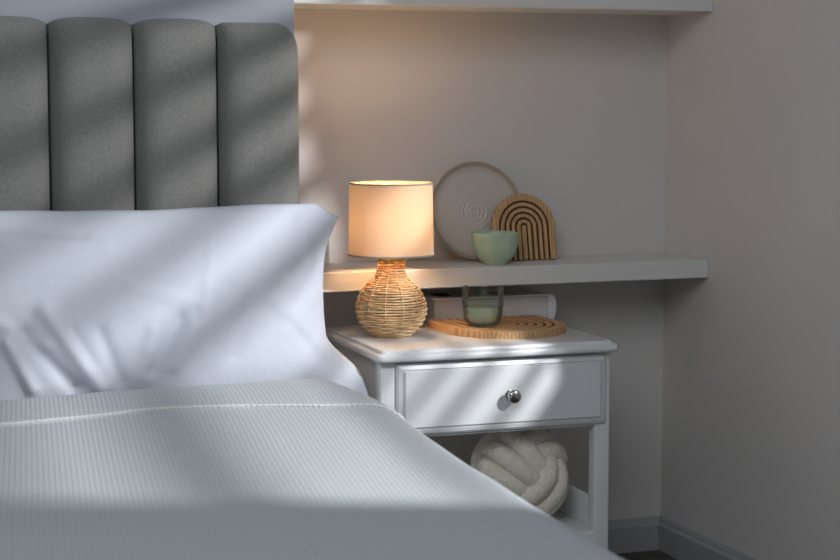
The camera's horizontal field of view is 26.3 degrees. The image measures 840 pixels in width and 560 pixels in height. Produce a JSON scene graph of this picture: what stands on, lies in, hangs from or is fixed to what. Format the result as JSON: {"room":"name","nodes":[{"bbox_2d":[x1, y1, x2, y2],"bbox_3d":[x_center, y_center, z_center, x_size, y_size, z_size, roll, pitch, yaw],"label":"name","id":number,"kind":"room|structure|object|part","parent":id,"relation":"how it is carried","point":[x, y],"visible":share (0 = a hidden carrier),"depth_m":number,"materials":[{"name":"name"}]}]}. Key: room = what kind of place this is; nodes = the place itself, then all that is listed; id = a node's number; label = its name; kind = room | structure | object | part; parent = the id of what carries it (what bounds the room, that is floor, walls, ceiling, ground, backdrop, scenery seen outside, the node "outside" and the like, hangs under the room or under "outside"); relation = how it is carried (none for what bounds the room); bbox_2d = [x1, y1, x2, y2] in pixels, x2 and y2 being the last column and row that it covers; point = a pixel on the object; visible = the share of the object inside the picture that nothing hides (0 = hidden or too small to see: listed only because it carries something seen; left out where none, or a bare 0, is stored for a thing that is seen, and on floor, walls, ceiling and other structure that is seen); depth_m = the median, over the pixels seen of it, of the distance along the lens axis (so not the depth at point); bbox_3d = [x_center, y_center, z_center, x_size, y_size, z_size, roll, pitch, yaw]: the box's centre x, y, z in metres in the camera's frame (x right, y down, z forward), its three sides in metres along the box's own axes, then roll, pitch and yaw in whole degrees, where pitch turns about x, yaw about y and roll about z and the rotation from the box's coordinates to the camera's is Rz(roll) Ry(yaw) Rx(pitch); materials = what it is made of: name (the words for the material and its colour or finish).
{"room":"bedroom","nodes":[
{"label":"bedroom","id":0,"kind":"room"},
{"bbox_2d":[0,0,293,34],"bbox_3d":[-1.666,-0.467,3.417,2.867,2.450,0.341,-2,6,-20],"label":"wall","id":1,"kind":"structure","parent":0,"point":[215,12],"depth_m":3.65,"materials":[{"name":"paint"}]},
{"bbox_2d":[294,9,666,519],"bbox_3d":[0.116,-0.545,4.201,1.061,2.450,0.100,-2,6,-20],"label":"wall","id":2,"kind":"structure","parent":0,"point":[571,108],"depth_m":4.22,"materials":[{"name":"paint"}]},
{"bbox_2d":[294,0,712,15],"bbox_3d":[0.162,-0.630,4.038,0.999,0.048,0.220,-2,6,-20],"label":"wall shelf","id":3,"kind":"object","parent":2,"relation":"attached to","point":[608,7],"visible":0.8,"depth_m":3.98,"materials":[{"name":"white wood"}]},
{"bbox_2d":[323,252,707,291],"bbox_3d":[0.162,-0.019,4.099,0.999,0.042,0.220,-2,6,-20],"label":"wall shelf","id":4,"kind":"object","parent":2,"relation":"attached to","point":[445,273],"visible":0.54,"depth_m":4.04,"materials":[{"name":"white wood"}]},
{"bbox_2d":[433,162,518,259],"bbox_3d":[0.129,-0.160,4.131,0.227,0.223,0.050,-2,6,-19],"label":"plate","id":5,"kind":"object","parent":4,"relation":"on","point":[466,197],"visible":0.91,"depth_m":4.13,"materials":[{"name":"white ceramic"}]},
{"bbox_2d":[471,231,517,264],"bbox_3d":[0.168,-0.071,4.044,0.106,0.072,0.106,-2,6,-20],"label":"bowl","id":6,"kind":"object","parent":4,"relation":"on","point":[490,247],"visible":1,"depth_m":4.00,"materials":[{"name":"green ceramic"}]},
{"bbox_2d":[490,194,557,260],"bbox_3d":[0.237,-0.122,4.147,0.155,0.153,0.046,-2,6,-18],"label":"ornament","id":7,"kind":"object","parent":4,"relation":"on","point":[527,215],"visible":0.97,"depth_m":4.15,"materials":[{"name":"brown wood"}]},
{"bbox_2d":[608,515,659,553],"bbox_3d":[0.126,0.639,4.262,1.001,0.082,0.014,-2,6,-20],"label":"baseboard","id":8,"kind":"structure","parent":2,"relation":"attached to","point":[638,534],"depth_m":4.40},
{"bbox_2d":[615,550,676,559],"bbox_3d":[-0.442,0.962,1.743,3.908,0.060,4.581,-2,6,-20],"label":"floor","id":9,"kind":"structure","parent":0,"point":[652,554],"depth_m":4.37,"materials":[{"name":"brown wood"}]},
{"bbox_2d":[0,16,298,210],"bbox_3d":[-0.629,0.214,2.578,1.514,1.262,2.068,-2,6,-20],"label":"headboard","id":10,"kind":"object","parent":9,"relation":"on","point":[97,113],"visible":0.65,"depth_m":3.53,"materials":[{"name":"grey fabric"}]},
{"bbox_3d":[-0.807,-0.006,3.520,0.166,1.012,0.139,-2,6,-20],"label":"channel panel","id":11,"kind":"part","parent":10,"relation":"part of","materials":[{"name":"grey fabric"}]},
{"bbox_3d":[-0.650,-0.011,3.578,0.164,1.012,0.138,-2,6,-20],"label":"channel panel","id":12,"kind":"part","parent":10,"relation":"part of","materials":[{"name":"grey fabric"}]},
{"bbox_3d":[-0.493,-0.017,3.635,0.167,1.012,0.139,-2,6,-20],"label":"channel panel","id":13,"kind":"part","parent":10,"relation":"part of","materials":[{"name":"grey fabric"}]},
{"bbox_2d":[0,203,369,399],"bbox_3d":[-0.505,0.064,3.485,0.875,0.408,0.147,-2,6,-20],"label":"pillow","id":14,"kind":"object","parent":10,"relation":"on","point":[92,301],"visible":0.81,"depth_m":3.44,"materials":[{"name":"white fabric"}]},
{"bbox_3d":[-0.333,-0.020,3.694,0.170,1.006,0.140,-2,6,-20],"label":"channel panel","id":15,"kind":"part","parent":10,"relation":"part of","materials":[{"name":"grey fabric"}]},
{"bbox_2d":[0,378,623,559],"bbox_3d":[-0.554,0.523,2.453,1.636,0.455,1.805,-2,6,-20],"label":"blanket","id":16,"kind":"object","parent":10,"relation":"on","point":[312,468],"visible":1,"depth_m":2.69,"materials":[{"name":"white fabric"}]},
{"bbox_2d":[325,323,618,549],"bbox_3d":[0.099,0.414,3.906,0.534,0.600,0.466,-2,6,-19],"label":"bedside table","id":17,"kind":"object","parent":9,"relation":"on","point":[441,383],"visible":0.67,"depth_m":3.72,"materials":[{"name":"white paint"}]},
{"bbox_3d":[-0.137,0.228,3.822,0.015,0.165,0.338,-2,6,-19],"label":"panel","id":18,"kind":"part","parent":17,"relation":"part of","materials":[{"name":"white paint"}]},
{"bbox_3d":[-0.070,0.450,3.670,0.034,0.576,0.034,-2,6,-19],"label":"leg","id":19,"kind":"part","parent":17,"relation":"part of","materials":[{"name":"white paint"}]},
{"bbox_2d":[348,181,433,338],"bbox_3d":[-0.061,-0.043,3.818,0.183,0.327,0.183,-2,6,-20],"label":"table lamp","id":20,"kind":"object","parent":17,"relation":"on","point":[391,222],"visible":1,"depth_m":3.75,"materials":[{"name":"fabric"}]},
{"bbox_3d":[-0.061,-0.130,3.809,0.181,0.150,0.181,-2,6,-20],"label":"lamp shade","id":21,"kind":"part","parent":20,"relation":"part of","materials":[{"name":"fabric"}]},
{"bbox_2d":[414,288,555,323],"bbox_3d":[0.145,0.060,4.130,0.302,0.060,0.142,-2,6,-20],"label":"book","id":22,"kind":"object","parent":17,"relation":"on","point":[517,301],"visible":0.72,"depth_m":4.08,"materials":[{"name":"paper"}]},
{"bbox_3d":[0.155,0.234,3.726,0.441,0.158,0.027,-2,6,-19],"label":"rail","id":23,"kind":"part","parent":17,"relation":"part of","materials":[{"name":"white paint"}]},
{"bbox_2d":[428,315,564,338],"bbox_3d":[0.185,0.103,3.916,0.262,0.016,0.262,-2,6,-20],"label":"board","id":24,"kind":"object","parent":17,"relation":"on","point":[521,326],"visible":0.95,"depth_m":3.86,"materials":[{"name":"brown wood"}]},
{"bbox_2d":[462,284,503,327],"bbox_3d":[0.135,0.056,3.870,0.090,0.086,0.090,-2,6,-20],"label":"drinking glass","id":25,"kind":"object","parent":24,"relation":"on","point":[482,324],"visible":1,"depth_m":3.85,"materials":[{"name":"clear"}]},
{"bbox_3d":[0.111,0.218,3.884,0.464,0.147,0.390,-2,6,-19],"label":"drawer","id":26,"kind":"part","parent":17,"relation":"part of","materials":[{"name":"white paint"}]},
{"bbox_3d":[0.191,0.237,3.689,0.029,0.029,0.032,-2,6,-19],"label":"knob","id":27,"kind":"part","parent":17,"relation":"part of","materials":[{"name":"silver metal"}]},
{"bbox_2d":[471,429,567,515],"bbox_3d":[0.215,0.418,3.885,0.211,0.213,0.220,-2,6,-20],"label":"cushion","id":28,"kind":"object","parent":17,"relation":"on","point":[531,464],"visible":0.82,"depth_m":3.81,"materials":[{"name":"fabric"}]},
{"bbox_2d":[551,510,592,540],"bbox_3d":[0.094,0.534,3.933,0.497,0.025,0.398,-2,6,-19],"label":"shelf","id":29,"kind":"object","parent":17,"relation":"attached to","point":[573,519],"depth_m":3.89,"materials":[{"name":"white paint"}]},
{"bbox_3d":[0.319,0.482,4.006,0.014,0.065,0.338,-2,6,-19],"label":"rail","id":30,"kind":"part","parent":17,"relation":"part of","materials":[{"name":"white paint"}]},
{"bbox_3d":[0.379,0.434,3.824,0.034,0.576,0.034,-2,6,-19],"label":"leg","id":31,"kind":"part","parent":17,"relation":"part of","materials":[{"name":"white paint"}]},
{"bbox_2d":[661,0,839,559],"bbox_3d":[1.389,-0.349,2.239,0.040,2.450,4.481,-2,6,-20],"label":"wall","id":32,"kind":"structure","parent":0,"point":[750,451],"depth_m":3.98,"materials":[{"name":"paint"}]},
{"bbox_2d":[658,515,756,559],"bbox_3d":[1.364,0.830,2.348,0.014,0.082,4.481,-2,6,-20],"label":"baseboard","id":33,"kind":"structure","parent":32,"relation":"attached to","point":[680,542],"depth_m":4.28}
]}

